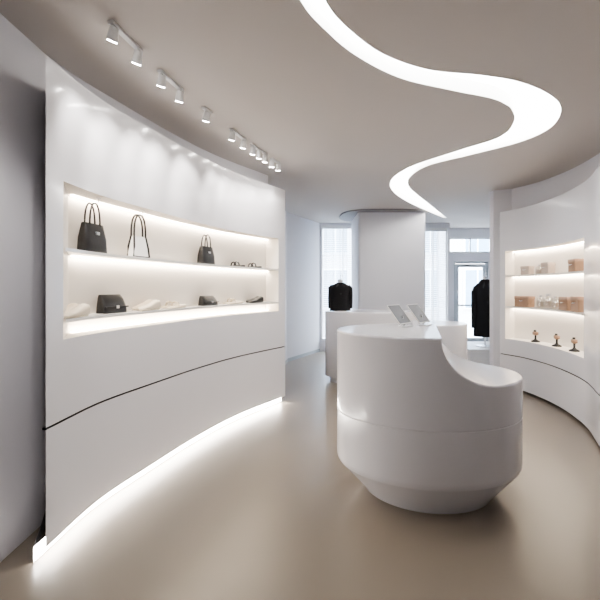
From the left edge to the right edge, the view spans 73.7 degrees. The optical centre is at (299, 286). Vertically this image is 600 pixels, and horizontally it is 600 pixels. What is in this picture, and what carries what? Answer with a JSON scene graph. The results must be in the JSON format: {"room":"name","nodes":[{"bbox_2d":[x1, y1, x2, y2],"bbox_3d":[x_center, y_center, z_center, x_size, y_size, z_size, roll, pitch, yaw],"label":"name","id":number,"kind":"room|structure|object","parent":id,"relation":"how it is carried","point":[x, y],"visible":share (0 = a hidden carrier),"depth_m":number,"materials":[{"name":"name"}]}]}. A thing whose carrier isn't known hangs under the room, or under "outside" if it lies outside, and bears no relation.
{"room":"fashion boutique","nodes":[
{"label":"fashion boutique","id":0,"kind":"room"},
{"bbox_2d":[0,14,267,561],"bbox_3d":[-1.376,0.005,1.695,0.732,2.950,7.368,0,0,9],"label":"wall","id":1,"kind":"structure","parent":0,"point":[22,63],"depth_m":2.34,"materials":[{"name":"white paint"}]},
{"bbox_2d":[0,351,599,599],"bbox_3d":[1.000,1.480,4.060,10.000,0.001,12.120,0,0,0],"label":"floor","id":2,"kind":"structure","parent":0,"point":[264,505],"depth_m":2.42,"materials":[{"name":"beige concrete"}]},
{"bbox_2d":[33,56,284,562],"bbox_3d":[-0.993,0.120,3.735,0.483,2.720,3.278,0,0,21],"label":"display unit","id":3,"kind":"object","parent":2,"relation":"on","point":[126,392],"visible":0.98,"depth_m":3.10,"materials":[{"name":"white paint"}]},
{"bbox_2d":[64,303,89,317],"bbox_3d":[-1.423,0.144,2.485,0.176,0.080,0.290,0,0,-2],"label":"loafer","id":4,"kind":"object","parent":3,"relation":"on","point":[73,310],"visible":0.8,"depth_m":2.48,"materials":[{"name":"leather"}]},
{"bbox_2d":[77,202,106,252],"bbox_3d":[-1.402,-0.399,2.702,0.104,0.346,0.200,0,0,13],"label":"tote bag","id":5,"kind":"object","parent":3,"relation":"on","point":[91,237],"visible":0.87,"depth_m":2.66,"materials":[{"name":"black leather"}]},
{"bbox_2d":[96,294,128,313],"bbox_3d":[-1.351,0.119,2.878,0.106,0.130,0.230,0,0,17],"label":"clutch bag","id":6,"kind":"object","parent":3,"relation":"on","point":[109,303],"visible":0.99,"depth_m":2.83,"materials":[{"name":"black leather"}]},
{"bbox_2d":[127,214,149,257],"bbox_3d":[-1.268,-0.400,3.143,0.075,0.347,0.190,0,0,18],"label":"bag","id":7,"kind":"object","parent":3,"relation":"on","point":[138,246],"visible":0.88,"depth_m":3.11,"materials":[{"name":"white leather"}]},
{"bbox_2d":[132,299,160,310],"bbox_3d":[-1.238,0.144,3.226,0.176,0.080,0.290,0,0,12],"label":"loafer","id":8,"kind":"object","parent":3,"relation":"on","point":[148,305],"visible":1,"depth_m":3.19,"materials":[{"name":"leather"}]},
{"bbox_2d":[161,301,186,308],"bbox_3d":[-1.126,0.152,3.568,0.181,0.063,0.290,0,0,13],"label":"loafer","id":9,"kind":"object","parent":3,"relation":"on","point":[172,305],"visible":0.97,"depth_m":3.51,"materials":[{"name":"leather"}]},
{"bbox_2d":[197,234,214,263],"bbox_3d":[-0.947,-0.379,4.039,0.104,0.306,0.200,0,0,23],"label":"tote bag","id":10,"kind":"object","parent":3,"relation":"on","point":[205,254],"visible":0.82,"depth_m":3.99,"materials":[{"name":"black leather"}]},
{"bbox_2d":[198,296,218,305],"bbox_3d":[-0.931,0.137,4.069,0.106,0.095,0.240,0,0,23],"label":"clutch bag","id":11,"kind":"object","parent":3,"relation":"on","point":[203,300],"visible":0.99,"depth_m":4.00,"materials":[{"name":"black leather"}]},
{"bbox_2d":[223,298,242,303],"bbox_3d":[-0.748,0.152,4.448,0.181,0.063,0.290,0,0,30],"label":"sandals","id":12,"kind":"object","parent":3,"relation":"on","point":[235,301],"visible":0.96,"depth_m":4.39,"materials":[{"name":"leather"}]},
{"bbox_2d":[230,261,244,266],"bbox_3d":[-0.718,-0.258,4.500,0.181,0.063,0.250,0,0,31],"label":"sandals","id":13,"kind":"object","parent":3,"relation":"on","point":[236,261],"visible":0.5,"depth_m":4.45,"materials":[{"name":"black leather"}]},
{"bbox_2d":[246,296,263,302],"bbox_3d":[-0.543,0.147,4.775,0.169,0.073,0.270,0,0,34],"label":"loafer","id":14,"kind":"object","parent":3,"relation":"on","point":[257,299],"visible":1,"depth_m":4.73,"materials":[{"name":"black leather"}]},
{"bbox_2d":[248,262,261,267],"bbox_3d":[-0.556,-0.258,4.755,0.181,0.063,0.250,0,0,34],"label":"sandals","id":15,"kind":"object","parent":3,"relation":"on","point":[255,266],"visible":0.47,"depth_m":4.71,"materials":[{"name":"black leather"}]},
{"bbox_2d":[325,309,415,382],"bbox_3d":[1.170,0.930,6.350,1.540,1.100,0.840,0,0,0],"label":"counter","id":16,"kind":"object","parent":2,"relation":"on","point":[334,320],"depth_m":6.10,"materials":[{"name":"white"}]},
{"bbox_2d":[328,274,352,311],"bbox_3d":[0.630,0.090,6.260,0.386,0.580,0.200,0,0,0],"label":"jacket","id":17,"kind":"object","parent":16,"relation":"on","point":[340,294],"visible":1,"depth_m":6.20,"materials":[{"name":"black fabric"}]},
{"bbox_2d":[337,323,522,513],"bbox_3d":[0.945,0.900,3.000,1.330,1.160,1.040,0,0,0],"label":"counter","id":18,"kind":"object","parent":2,"relation":"on","point":[425,427],"depth_m":2.55,"materials":[{"name":"white"}]},
{"bbox_2d":[386,304,412,326],"bbox_3d":[0.831,0.233,3.274,0.165,0.172,0.220,0,0,40],"label":"tablet","id":19,"kind":"object","parent":18,"relation":"on","point":[396,310],"visible":1,"depth_m":3.26,"materials":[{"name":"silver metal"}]},
{"bbox_2d":[406,304,431,325],"bbox_3d":[1.021,0.233,3.384,0.165,0.172,0.220,0,0,40],"label":"tablet","id":20,"kind":"object","parent":18,"relation":"on","point":[415,309],"visible":1,"depth_m":3.37,"materials":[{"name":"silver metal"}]},
{"bbox_2d":[411,320,466,359],"bbox_3d":[1.660,0.960,4.950,0.760,1.040,0.760,0,0,0],"label":"counter","id":21,"kind":"object","parent":2,"relation":"on","point":[453,334],"depth_m":4.61,"materials":[{"name":"white"}]},
{"bbox_2d":[467,341,489,364],"bbox_3d":[3.415,1.285,7.500,0.910,0.390,1.040,0,0,0],"label":"plinth","id":22,"kind":"object","parent":2,"relation":"on","point":[476,354],"visible":0.18,"depth_m":7.00,"materials":[{"name":"white ceramic"}]},
{"bbox_2d":[471,273,489,347],"bbox_3d":[3.404,0.410,7.344,0.463,1.360,0.325,0,0,30],"label":"coat","id":23,"kind":"object","parent":2,"relation":"on","point":[480,293],"visible":0.76,"depth_m":7.27,"materials":[{"name":"black fabric"}]},
{"bbox_2d":[500,165,599,445],"bbox_3d":[3.093,0.190,4.778,0.527,2.580,2.441,0,0,6],"label":"display unit","id":24,"kind":"object","parent":2,"relation":"on","point":[564,227],"visible":0.97,"depth_m":5.01,"materials":[{"name":"white paint"}]},
{"bbox_2d":[514,296,534,306],"bbox_3d":[3.164,0.204,5.651,0.146,0.150,0.248,0,0,-20],"label":"box","id":25,"kind":"object","parent":24,"relation":"on","point":[520,301],"visible":0.95,"depth_m":5.58,"materials":[{"name":"brown cardboard"}]},
{"bbox_2d":[520,266,533,274],"bbox_3d":[3.178,-0.231,5.606,0.126,0.120,0.148,0,0,-17],"label":"box","id":26,"kind":"object","parent":24,"relation":"on","point":[525,270],"visible":0.94,"depth_m":5.55,"materials":[{"name":"beige cardboard"}]},
{"bbox_2d":[531,330,539,341],"bbox_3d":[3.217,0.668,5.465,0.110,0.162,0.110,0,0,-9],"label":"stand","id":27,"kind":"object","parent":24,"relation":"on","point":[534,332],"visible":1,"depth_m":5.45,"materials":[{"name":"black metal"}]},
{"bbox_2d":[537,295,543,306],"bbox_3d":[3.229,0.194,5.370,0.090,0.170,0.090,0,0,-6],"label":"perfume bottle","id":28,"kind":"object","parent":24,"relation":"on","point":[539,303],"visible":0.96,"depth_m":5.34,"materials":[{"name":"clear glass"}]},
{"bbox_2d":[541,262,554,273],"bbox_3d":[3.231,-0.246,5.224,0.126,0.150,0.148,0,0,-2],"label":"box","id":29,"kind":"object","parent":24,"relation":"on","point":[546,267],"visible":0.91,"depth_m":5.16,"materials":[{"name":"beige cardboard"}]},
{"bbox_2d":[544,294,551,307],"bbox_3d":[3.239,0.184,5.224,0.110,0.190,0.110,0,0,-2],"label":"perfume bottle","id":30,"kind":"object","parent":24,"relation":"on","point":[547,304],"visible":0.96,"depth_m":5.19,"materials":[{"name":"clear glass"}]},
{"bbox_2d":[552,296,558,307],"bbox_3d":[3.240,0.199,5.068,0.100,0.160,0.100,0,0,1],"label":"perfume bottle","id":31,"kind":"object","parent":24,"relation":"on","point":[554,305],"visible":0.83,"depth_m":5.04,"materials":[{"name":"clear glass"}]},
{"bbox_2d":[552,333,561,346],"bbox_3d":[3.240,0.668,5.047,0.110,0.162,0.110,0,0,2],"label":"stand","id":32,"kind":"object","parent":24,"relation":"on","point":[556,336],"visible":1,"depth_m":5.03,"materials":[{"name":"black metal"}]},
{"bbox_2d":[558,297,570,310],"bbox_3d":[3.211,0.199,4.808,0.146,0.160,0.208,0,0,7],"label":"box","id":33,"kind":"object","parent":24,"relation":"on","point":[564,302],"visible":0.72,"depth_m":4.76,"materials":[{"name":"brown cardboard"}]},
{"bbox_2d":[569,337,579,351],"bbox_3d":[3.198,0.668,4.663,0.110,0.162,0.110,0,0,10],"label":"stand","id":34,"kind":"object","parent":24,"relation":"on","point":[574,340],"visible":1,"depth_m":4.65,"materials":[{"name":"black metal"}]},
{"bbox_2d":[568,259,583,271],"bbox_3d":[3.178,-0.246,4.603,0.146,0.150,0.178,0,0,11],"label":"box","id":35,"kind":"object","parent":24,"relation":"on","point":[574,265],"visible":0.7,"depth_m":4.53,"materials":[{"name":"brown cardboard"}]},
{"bbox_2d":[570,296,583,311],"bbox_3d":[3.163,0.194,4.531,0.146,0.170,0.208,0,0,12],"label":"box","id":36,"kind":"object","parent":24,"relation":"on","point":[577,302],"visible":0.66,"depth_m":4.46,"materials":[{"name":"brown cardboard"}]},
{"bbox_2d":[0,0,599,227],"bbox_3d":[1.000,-1.470,4.060,10.000,0.001,12.120,0,0,0],"label":"ceiling","id":37,"kind":"structure","parent":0,"point":[339,127],"depth_m":2.89,"materials":[{"name":"white paint"}]},
{"bbox_2d":[106,19,142,65],"bbox_3d":[-1.020,-1.415,2.344,0.080,0.109,0.301,0,0,11],"label":"track spotlight","id":38,"kind":"object","parent":37,"relation":"attached to","point":[115,30],"visible":1,"depth_m":2.31,"materials":[{"name":"white metal"}]},
{"bbox_2d":[156,69,183,102],"bbox_3d":[-0.917,-1.415,2.844,0.078,0.109,0.306,0,0,14],"label":"track spotlight","id":39,"kind":"object","parent":37,"relation":"attached to","point":[162,77],"visible":1,"depth_m":2.81,"materials":[{"name":"white metal"}]},
{"bbox_2d":[201,106,211,122],"bbox_3d":[-0.773,-1.415,3.306,0.079,0.109,0.117,0,0,20],"label":"track spotlight","id":40,"kind":"object","parent":37,"relation":"attached to","point":[206,118],"visible":1,"depth_m":3.29,"materials":[{"name":"white metal"}]},
{"bbox_2d":[229,128,245,148],"bbox_3d":[-0.597,-1.415,3.838,0.077,0.109,0.302,0,0,18],"label":"track spotlight","id":41,"kind":"object","parent":37,"relation":"attached to","point":[233,132],"visible":1,"depth_m":3.81,"materials":[{"name":"white metal"}]},
{"bbox_2d":[250,143,267,162],"bbox_3d":[-0.436,-1.415,4.264,0.075,0.109,0.352,0,0,22],"label":"track spotlight","id":42,"kind":"object","parent":37,"relation":"attached to","point":[260,152],"visible":1,"depth_m":4.24,"materials":[{"name":"white metal"}]},
{"bbox_2d":[269,158,279,170],"bbox_3d":[-0.292,-1.416,4.639,0.068,0.109,0.224,0,0,25],"label":"track spotlight","id":43,"kind":"object","parent":37,"relation":"attached to","point":[272,160],"visible":1,"depth_m":4.59,"materials":[{"name":"white metal"}]},
{"bbox_2d":[339,209,424,221],"bbox_3d":[1.660,-1.456,8.200,1.680,0.023,1.400,0,0,0],"label":"trim","id":44,"kind":"structure","parent":37,"relation":"attached to","point":[348,215],"depth_m":7.66,"materials":[{"name":"grey paint"}]},
{"bbox_2d":[285,211,319,360],"bbox_3d":[-0.186,0.005,7.280,0.412,2.950,4.023,0,0,12],"label":"wall","id":45,"kind":"structure","parent":0,"point":[302,235],"depth_m":8.43,"materials":[{"name":"white paint"}]},
{"bbox_2d":[285,349,319,364],"bbox_3d":[-0.145,1.445,7.728,0.284,0.070,3.115,0,0,18],"label":"baseboard","id":46,"kind":"structure","parent":45,"relation":"attached to","point":[317,350],"depth_m":8.39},
{"bbox_2d":[320,223,449,350],"bbox_3d":[1.950,0.005,9.260,3.000,2.950,0.120,0,0,0],"label":"wall","id":47,"kind":"structure","parent":0,"point":[427,225],"depth_m":9.20,"materials":[{"name":"white paint"}]},
{"bbox_2d":[321,225,350,339],"bbox_3d":[0.990,-0.095,9.260,1.020,2.650,0.060,0,0,0],"label":"window","id":48,"kind":"structure","parent":47,"relation":"in","point":[322,226],"depth_m":9.23,"materials":[{"name":"white glass"}]},
{"bbox_2d":[323,227,350,336],"bbox_3d":[0.985,-0.100,9.203,0.930,2.560,0.035,0,0,0],"label":"window blind","id":49,"kind":"object","parent":48,"relation":"attached to","point":[331,276],"visible":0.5,"depth_m":9.20,"materials":[{"name":"fabric"}]},
{"bbox_2d":[425,228,446,320],"bbox_3d":[3.075,-0.065,9.260,0.650,2.590,0.060,0,0,0],"label":"window","id":50,"kind":"structure","parent":47,"relation":"in","point":[425,228],"depth_m":9.23,"materials":[{"name":"white glass"}]},
{"bbox_2d":[425,230,445,320],"bbox_3d":[3.075,-0.070,9.203,0.570,2.500,0.035,0,0,0],"label":"window blind","id":51,"kind":"object","parent":50,"relation":"attached to","point":[435,278],"visible":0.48,"depth_m":9.20,"materials":[{"name":"fabric"}]},
{"bbox_2d":[351,212,424,312],"bbox_3d":[1.785,0.015,8.300,1.310,2.930,1.100,0,0,0],"label":"wall column","id":52,"kind":"structure","parent":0,"point":[388,248],"depth_m":7.75,"materials":[{"name":"white paint"}]},
{"bbox_2d":[300,0,560,217],"bbox_3d":[1.691,-1.525,4.401,1.668,0.110,8.731,0,0,19],"label":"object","id":53,"kind":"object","parent":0,"point":[535,111],"depth_m":3.15,"materials":[{"name":"white plastic"}]},
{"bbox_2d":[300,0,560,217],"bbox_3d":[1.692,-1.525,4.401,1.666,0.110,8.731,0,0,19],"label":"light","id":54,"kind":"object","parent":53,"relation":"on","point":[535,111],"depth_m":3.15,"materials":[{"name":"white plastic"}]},
{"bbox_2d":[438,243,444,308],"bbox_3d":[3.450,0.005,9.600,0.001,2.950,0.800,0,0,0],"label":"window","id":55,"kind":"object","parent":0,"point":[438,243],"depth_m":9.75,"materials":[{"name":"white glass"}]},
{"bbox_2d":[436,228,489,340],"bbox_3d":[4.175,0.005,10.060,1.450,2.950,0.120,0,0,0],"label":"wall","id":56,"kind":"structure","parent":0,"point":[454,232],"depth_m":10.00,"materials":[{"name":"white paint"}]},
{"bbox_2d":[450,238,489,252],"bbox_3d":[4.270,-1.045,10.060,1.100,0.390,0.060,0,0,0],"label":"window","id":57,"kind":"structure","parent":56,"relation":"in","point":[450,238],"depth_m":10.03,"materials":[{"name":"white metal"}]},
{"bbox_2d":[454,262,487,340],"bbox_3d":[4.285,0.421,10.029,0.866,2.118,0.122,0,0,0],"label":"door","id":58,"kind":"structure","parent":56,"relation":"in","point":[484,265],"depth_m":10.04,"materials":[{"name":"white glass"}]},
{"bbox_2d":[490,189,511,366],"bbox_3d":[3.920,0.005,8.000,1.960,2.950,4.000,0,0,0],"label":"wall","id":59,"kind":"structure","parent":0,"point":[500,200],"depth_m":6.07,"materials":[{"name":"white paint"}]},
{"bbox_2d":[512,153,599,367],"bbox_3d":[3.062,0.005,2.001,0.313,2.950,7.998,0,0,3],"label":"wall","id":60,"kind":"structure","parent":0,"point":[535,193],"depth_m":5.33,"materials":[{"name":"white paint"}]},
{"label":"outside","id":61,"kind":"structure","parent":0,"visible":0},
{"bbox_2d":[323,323,481,337],"bbox_3d":[4.000,1.510,17.065,20.000,0.001,13.870,0,0,0],"label":"pavement","id":62,"kind":"structure","parent":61,"point":[469,329],"depth_m":13.28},
{"bbox_2d":[323,239,488,322],"bbox_3d":[4.500,-2.005,17.440,17.000,7.030,1.120,0,0,0],"label":"facade","id":63,"kind":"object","parent":62,"relation":"on","point":[469,277],"visible":0.03,"depth_m":16.93,"materials":[{"name":"glass"}]}
]}

